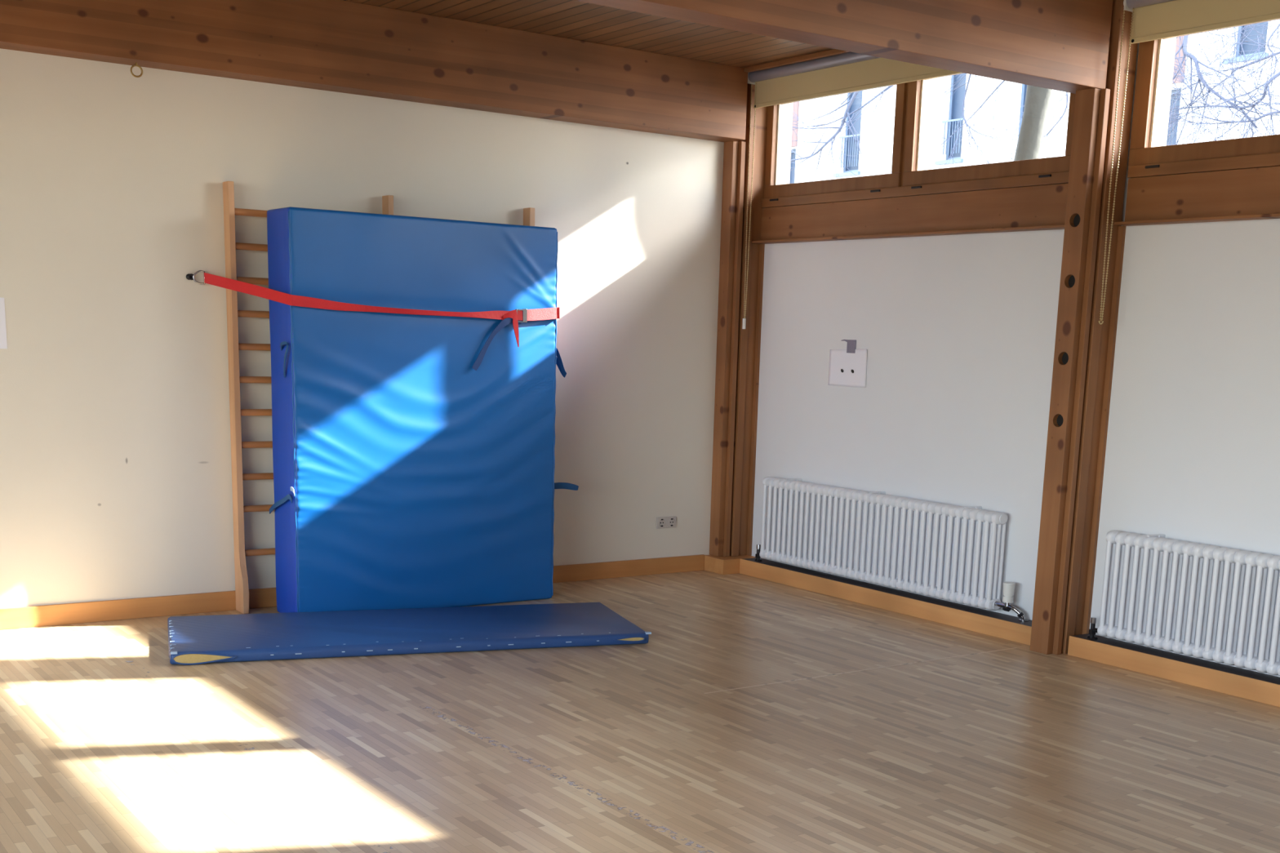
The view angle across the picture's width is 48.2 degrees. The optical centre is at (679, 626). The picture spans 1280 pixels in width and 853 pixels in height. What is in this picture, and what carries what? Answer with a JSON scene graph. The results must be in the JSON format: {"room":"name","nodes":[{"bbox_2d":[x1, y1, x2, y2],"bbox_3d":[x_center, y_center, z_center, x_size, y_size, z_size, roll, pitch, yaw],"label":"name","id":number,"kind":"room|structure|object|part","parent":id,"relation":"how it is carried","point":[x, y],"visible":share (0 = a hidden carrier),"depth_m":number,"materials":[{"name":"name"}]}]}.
{"room":"school gym","nodes":[
{"label":"school gym","id":0,"kind":"room"},
{"bbox_2d":[0,48,724,608],"bbox_3d":[-3.863,-1.598,7.009,10.950,3.320,0.250,-6,14,-35],"label":"wall","id":1,"kind":"structure","parent":0,"point":[116,465],"depth_m":7.85,"materials":[{"name":"paint"}]},
{"bbox_2d":[0,297,7,348],"bbox_3d":[-3.484,-1.516,7.144,0.218,0.252,0.003,-6,14,-35],"label":"paper sheet","id":2,"kind":"object","parent":1,"relation":"attached to","point":[3,343],"visible":1,"depth_m":7.20,"materials":[{"name":"white paper"}]},
{"bbox_2d":[0,554,704,630],"bbox_3d":[-4.023,0.019,7.091,10.290,0.110,0.020,-6,14,-35],"label":"baseboard","id":3,"kind":"structure","parent":1,"relation":"attached to","point":[12,618],"depth_m":7.99,"materials":[{"name":"brown wood"}]},
{"bbox_2d":[186,270,559,370],"bbox_3d":[-1.665,-1.709,8.074,2.033,0.497,0.564,-6,14,-35],"label":"strap","id":4,"kind":"object","parent":1,"relation":"attached to","point":[514,317],"visible":0.97,"depth_m":7.76,"materials":[{"name":"red fabric"}]},
{"bbox_2d":[222,181,534,613],"bbox_3d":[-1.689,-1.313,8.404,1.887,2.340,0.158,-6,14,-35],"label":"wall bars","id":5,"kind":"object","parent":1,"relation":"attached to","point":[242,588],"visible":0.23,"depth_m":7.89,"materials":[{"name":"brown wood"}]},
{"bbox_2d":[656,515,676,528],"bbox_3d":[-0.093,-0.711,9.797,0.162,0.078,0.014,-6,14,-35],"label":"wall socket","id":6,"kind":"object","parent":1,"relation":"attached to","point":[662,522],"visible":1,"depth_m":9.79,"materials":[{"name":"plastic"}]},
{"bbox_2d":[344,0,833,67],"bbox_3d":[-0.261,-2.230,1.752,11.100,0.250,12.550,-6,14,-35],"label":"ceiling","id":7,"kind":"structure","parent":0,"point":[569,19],"depth_m":8.17,"materials":[{"name":"brown wood"}]},
{"bbox_2d":[0,0,747,142],"bbox_3d":[-3.842,-2.949,6.433,10.368,0.443,0.200,-6,14,-35],"label":"ceiling beam","id":8,"kind":"structure","parent":7,"relation":"attached to","point":[338,46],"depth_m":7.91,"materials":[{"name":"brown wood"}]},
{"bbox_2d":[130,62,142,77],"bbox_3d":[-2.755,-2.822,7.256,0.063,0.076,0.010,-6,14,-35],"label":"ring","id":9,"kind":"object","parent":8,"relation":"hanging from","point":[135,64],"visible":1,"depth_m":7.25,"materials":[{"name":"gold metal"}]},
{"bbox_2d":[743,48,849,72],"bbox_3d":[3.876,-2.526,4.547,0.035,0.028,11.900,-6,14,-35],"label":"trim","id":10,"kind":"structure","parent":7,"relation":"attached to","point":[833,51],"depth_m":8.86,"materials":[{"name":"brown wood"}]},
{"bbox_2d":[575,0,1112,93],"bbox_3d":[-2.166,-2.432,4.168,10.405,0.443,0.190,-6,14,-35],"label":"ceiling beam","id":11,"kind":"structure","parent":7,"relation":"attached to","point":[1058,45],"depth_m":6.48,"materials":[{"name":"brown wood"}]},
{"bbox_2d":[742,51,960,328],"bbox_3d":[1.235,-2.579,8.459,0.108,1.653,2.717,-6,14,-35],"label":"roller blind","id":12,"kind":"object","parent":7,"relation":"hanging from","point":[847,72],"visible":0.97,"depth_m":8.80,"materials":[{"name":"fabric"}]},
{"bbox_3d":[0.461,-2.817,9.518,0.043,1.535,0.013,7,13,24],"label":"bead chain","id":13,"kind":"part","parent":12,"relation":"part of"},
{"bbox_2d":[0,569,1279,852],"bbox_3d":[-0.345,1.183,2.500,11.000,0.100,12.400,-6,14,-35],"label":"floor","id":14,"kind":"structure","parent":0,"point":[1020,749],"depth_m":5.75,"materials":[{"name":"brown wood"}]},
{"bbox_2d":[93,632,391,852],"bbox_3d":[-1.263,0.597,4.970,0.045,0.001,6.200,-6,14,-35],"label":"floor marking","id":15,"kind":"structure","parent":14,"relation":"on","point":[220,729],"depth_m":5.76,"materials":[{"name":"grey"}]},
{"bbox_2d":[167,602,651,665],"bbox_3d":[-1.438,0.021,7.602,2.414,0.064,0.919,-2,12,-20],"label":"floor mat","id":16,"kind":"object","parent":14,"relation":"on","point":[220,638],"visible":1,"depth_m":7.45,"materials":[{"name":"blue plastic"}]},
{"bbox_2d":[266,206,578,613],"bbox_3d":[-1.432,-1.213,8.299,1.869,2.203,0.384,-6,14,-35],"label":"mat","id":17,"kind":"object","parent":14,"relation":"on","point":[407,474],"visible":0.98,"depth_m":8.02,"materials":[{"name":"blue plastic"}]},
{"bbox_3d":[-2.207,-0.670,7.875,0.023,0.146,0.355,-6,14,-35],"label":"carry handle","id":18,"kind":"part","parent":17,"relation":"part of","materials":[{"name":"blue fabric"}]},
{"bbox_3d":[-2.116,-1.422,7.630,0.023,0.192,0.150,-5,13,-29],"label":"carry handle","id":19,"kind":"part","parent":17,"relation":"part of","materials":[{"name":"blue fabric"}]},
{"bbox_3d":[-2.084,-0.725,7.712,0.020,0.053,0.032,-6,14,-35],"label":"carry handle","id":20,"kind":"part","parent":17,"relation":"part of","materials":[{"name":"white fabric"}]},
{"bbox_3d":[-0.742,-1.590,8.615,0.124,0.181,0.080,-6,14,-35],"label":"carry handle","id":21,"kind":"part","parent":17,"relation":"part of","materials":[{"name":"blue fabric"}]},
{"bbox_3d":[-0.721,-0.859,8.785,0.217,0.056,0.052,-6,14,-35],"label":"carry handle","id":22,"kind":"part","parent":17,"relation":"part of","materials":[{"name":"blue fabric"}]},
{"bbox_2d":[419,706,714,852],"bbox_3d":[0.348,0.804,4.210,0.040,0.001,5.050,-6,14,-35],"label":"floor marking","id":23,"kind":"structure","parent":14,"relation":"on","point":[439,716],"depth_m":5.14,"materials":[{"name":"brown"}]},
{"bbox_2d":[704,83,767,574],"bbox_3d":[0.406,-2.014,9.724,0.309,3.318,0.235,-6,14,-35],"label":"wall post","id":24,"kind":"object","parent":14,"relation":"on","point":[738,348],"visible":0.82,"depth_m":9.76,"materials":[{"name":"brown wood"}]},
{"bbox_2d":[1029,0,1137,654],"bbox_3d":[2.105,-1.490,7.429,0.270,3.318,0.172,-6,14,-35],"label":"wall post","id":25,"kind":"object","parent":14,"relation":"on","point":[1085,348],"visible":0.99,"depth_m":7.40,"materials":[{"name":"brown wood"}]},
{"bbox_2d":[751,42,1279,677],"bbox_3d":[4.065,-0.953,5.107,0.160,3.320,12.200,-6,14,-35],"label":"wall","id":26,"kind":"structure","parent":0,"point":[957,332],"depth_m":8.02,"materials":[{"name":"paint"}]},
{"bbox_2d":[764,82,906,200],"bbox_3d":[0.991,-3.081,9.100,0.190,0.685,1.319,-6,14,-35],"label":"window","id":27,"kind":"structure","parent":26,"relation":"in","point":[780,117],"depth_m":9.37,"materials":[{"name":"brown wood"}]},
{"bbox_2d":[827,339,866,387],"bbox_3d":[1.062,-1.673,9.098,0.020,0.293,0.356,-6,14,-35],"label":"paper sheet","id":28,"kind":"object","parent":26,"relation":"attached to","point":[847,367],"visible":1,"depth_m":9.09,"materials":[{"name":"white paper"}]},
{"bbox_2d":[739,557,1031,645],"bbox_3d":[1.263,-0.182,8.923,0.165,0.104,2.694,-6,14,-35],"label":"trim","id":29,"kind":"structure","parent":26,"relation":"attached to","point":[1004,626],"depth_m":8.75,"materials":[{"name":"brown wood"}]},
{"bbox_2d":[755,476,1028,622],"bbox_3d":[1.254,-0.526,8.903,0.138,0.606,2.393,-6,14,-35],"label":"radiator","id":30,"kind":"object","parent":26,"relation":"attached to","point":[952,553],"visible":1,"depth_m":8.77,"materials":[{"name":"white metal"}]},
{"bbox_2d":[901,82,908,186],"bbox_3d":[1.402,-2.972,8.576,0.130,0.663,0.057,-6,14,-35],"label":"trim","id":31,"kind":"structure","parent":26,"relation":"attached to","point":[902,172],"depth_m":8.55,"materials":[{"name":"brown wood"}]},
{"bbox_2d":[751,224,1064,244],"bbox_3d":[1.308,-2.342,8.575,0.098,0.014,2.750,-6,14,-35],"label":"trim","id":32,"kind":"structure","parent":26,"relation":"attached to","point":[1060,226],"depth_m":8.40,"materials":[{"name":"brown wood"}]},
{"bbox_2d":[760,171,1069,240],"bbox_3d":[1.408,-2.496,8.613,0.184,0.279,2.750,-6,14,-35],"label":"wooden beam","id":33,"kind":"structure","parent":26,"relation":"attached to","point":[1028,200],"depth_m":8.43,"materials":[{"name":"brown wood"}]},
{"bbox_3d":[1.412,-2.605,8.590,0.184,0.057,2.750,-6,14,-35],"label":"window rail","id":34,"kind":"part","parent":33,"relation":"part of","materials":[{"name":"brown wood"}]},
{"bbox_2d":[902,72,1075,188],"bbox_3d":[1.763,-2.840,8.042,0.190,0.685,1.279,-6,14,-35],"label":"window","id":35,"kind":"structure","parent":26,"relation":"in","point":[922,94],"depth_m":8.43,"materials":[{"name":"brown wood"}]},
{"bbox_2d":[1067,633,1279,706],"bbox_3d":[2.965,0.350,6.591,0.165,0.104,2.823,-6,14,-35],"label":"trim","id":36,"kind":"structure","parent":26,"relation":"attached to","point":[1254,686],"depth_m":7.14,"materials":[{"name":"brown wood"}]},
{"bbox_2d":[1087,530,1279,676],"bbox_3d":[2.869,-0.021,6.690,0.138,0.606,2.265,-6,14,-35],"label":"radiator","id":37,"kind":"object","parent":26,"relation":"attached to","point":[1218,604],"visible":0.99,"depth_m":7.07,"materials":[{"name":"white metal"}]},
{"bbox_2d":[1113,213,1279,226],"bbox_3d":[3.039,-1.802,6.204,0.098,0.014,2.750,-6,14,-35],"label":"trim","id":38,"kind":"structure","parent":26,"relation":"attached to","point":[1277,215],"depth_m":6.88,"materials":[{"name":"brown wood"}]},
{"bbox_2d":[1124,152,1279,221],"bbox_3d":[3.139,-1.956,6.241,0.184,0.279,2.750,-6,14,-35],"label":"wooden beam","id":39,"kind":"structure","parent":26,"relation":"attached to","point":[1247,184],"depth_m":6.92,"materials":[{"name":"brown wood"}]},
{"bbox_3d":[3.143,-2.064,6.219,0.184,0.057,2.750,-6,14,-35],"label":"window rail","id":40,"kind":"part","parent":39,"relation":"part of","materials":[{"name":"brown wood"}]},
{"bbox_2d":[1128,18,1279,168],"bbox_3d":[2.722,-2.541,6.729,0.190,0.685,1.319,-6,14,-35],"label":"window","id":41,"kind":"structure","parent":26,"relation":"in","point":[1156,58],"depth_m":7.15,"materials":[{"name":"brown wood"}]},
{"bbox_2d":[1098,0,1279,324],"bbox_3d":[2.963,-2.073,6.085,0.108,1.584,2.719,-6,14,-35],"label":"roller blind","id":42,"kind":"object","parent":41,"relation":"attached to","point":[1152,20],"visible":1,"depth_m":6.81,"materials":[{"name":"fabric"}]},
{"bbox_3d":[2.166,-2.288,7.129,0.052,1.505,0.012,9,13,30],"label":"bead chain","id":43,"kind":"part","parent":42,"relation":"part of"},
{"label":"outside","id":44,"kind":"structure","parent":0,"visible":0},
{"bbox_3d":[22.067,-3.730,31.586,59.650,0.100,110.000,-6,14,-35],"label":"ground","id":45,"kind":"structure","parent":44,"visible":0},
{"bbox_2d":[790,73,1069,182],"bbox_3d":[2.470,-5.120,15.420,1.678,7.952,5.604,-5,13,-30],"label":"bare tree","id":46,"kind":"object","parent":45,"relation":"on","point":[850,102],"visible":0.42,"depth_m":15.69,"materials":[{"name":"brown plant"}]},
{"bbox_2d":[1013,84,1052,160],"bbox_3d":[2.417,-3.733,11.083,0.739,6.936,2.714,1,12,-2],"label":"bare tree","id":47,"kind":"object","parent":45,"relation":"on","point":[1037,99],"visible":0.22,"depth_m":9.89,"materials":[{"name":"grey plant"}]},
{"bbox_2d":[789,19,1279,183],"bbox_3d":[8.673,-6.232,18.722,0.360,9.100,34.000,-6,14,-35],"label":"building exterior","id":48,"kind":"structure","parent":45,"relation":"on","point":[1011,95],"depth_m":23.59,"materials":[{"name":"white"}]},
{"bbox_3d":[2.184,-8.208,27.716,0.010,1.860,0.390,-6,14,-35],"label":"pane","id":49,"kind":"part","parent":48,"relation":"part of","materials":[{"name":"glass"}]},
{"bbox_3d":[2.072,-10.166,27.232,0.029,2.020,0.600,-6,14,-35],"label":"brick panel","id":50,"kind":"part","parent":48,"relation":"part of","materials":[{"name":"pink brick"}]},
{"bbox_3d":[3.098,-8.262,26.174,0.200,0.060,0.680,-6,14,-35],"label":"sill","id":51,"kind":"part","parent":48,"relation":"part of","materials":[{"name":"white stone"}]},
{"bbox_3d":[3.070,-8.654,26.065,0.020,0.550,0.560,-6,14,-35],"label":"railing","id":52,"kind":"part","parent":48,"relation":"part of","materials":[{"name":"white metal"}]},
{"bbox_3d":[3.243,-9.356,26.031,0.010,2.050,0.480,-6,14,-35],"label":"pane","id":53,"kind":"part","parent":48,"relation":"part of","materials":[{"name":"clear glass"}]},
{"bbox_3d":[4.584,-7.828,24.135,0.200,0.060,0.600,-6,14,-35],"label":"sill","id":54,"kind":"part","parent":48,"relation":"part of","materials":[{"name":"white stone"}]},
{"bbox_3d":[4.556,-8.220,24.025,0.020,0.550,0.480,-6,14,-35],"label":"railing","id":55,"kind":"part","parent":48,"relation":"part of","materials":[{"name":"white metal"}]},
{"bbox_3d":[4.728,-8.907,23.994,0.010,2.020,0.400,-6,14,-35],"label":"pane","id":56,"kind":"part","parent":48,"relation":"part of","materials":[{"name":"clear glass"}]},
{"bbox_3d":[7.126,-6.635,20.950,0.010,2.200,0.400,-6,14,-35],"label":"pane","id":57,"kind":"part","parent":48,"relation":"part of","materials":[{"name":"clear glass"}]},
{"bbox_3d":[7.032,-8.607,20.439,0.029,1.640,0.550,-6,14,-35],"label":"louvre panel","id":58,"kind":"part","parent":48,"relation":"part of","materials":[{"name":"white"}]},
{"bbox_3d":[7.782,-7.768,19.604,0.200,0.060,0.670,-6,14,-35],"label":"sill","id":59,"kind":"part","parent":48,"relation":"part of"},
{"bbox_3d":[7.914,-8.456,19.543,0.010,1.220,0.470,-6,14,-35],"label":"pane","id":60,"kind":"part","parent":48,"relation":"part of","materials":[{"name":"clear glass"}]},
{"bbox_2d":[1046,19,1279,145],"bbox_3d":[4.873,-3.824,12.136,3.919,6.829,2.553,11,15,39],"label":"bare tree","id":61,"kind":"object","parent":45,"relation":"on","point":[1184,46],"visible":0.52,"depth_m":12.21,"materials":[{"name":"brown plant"}]}
]}

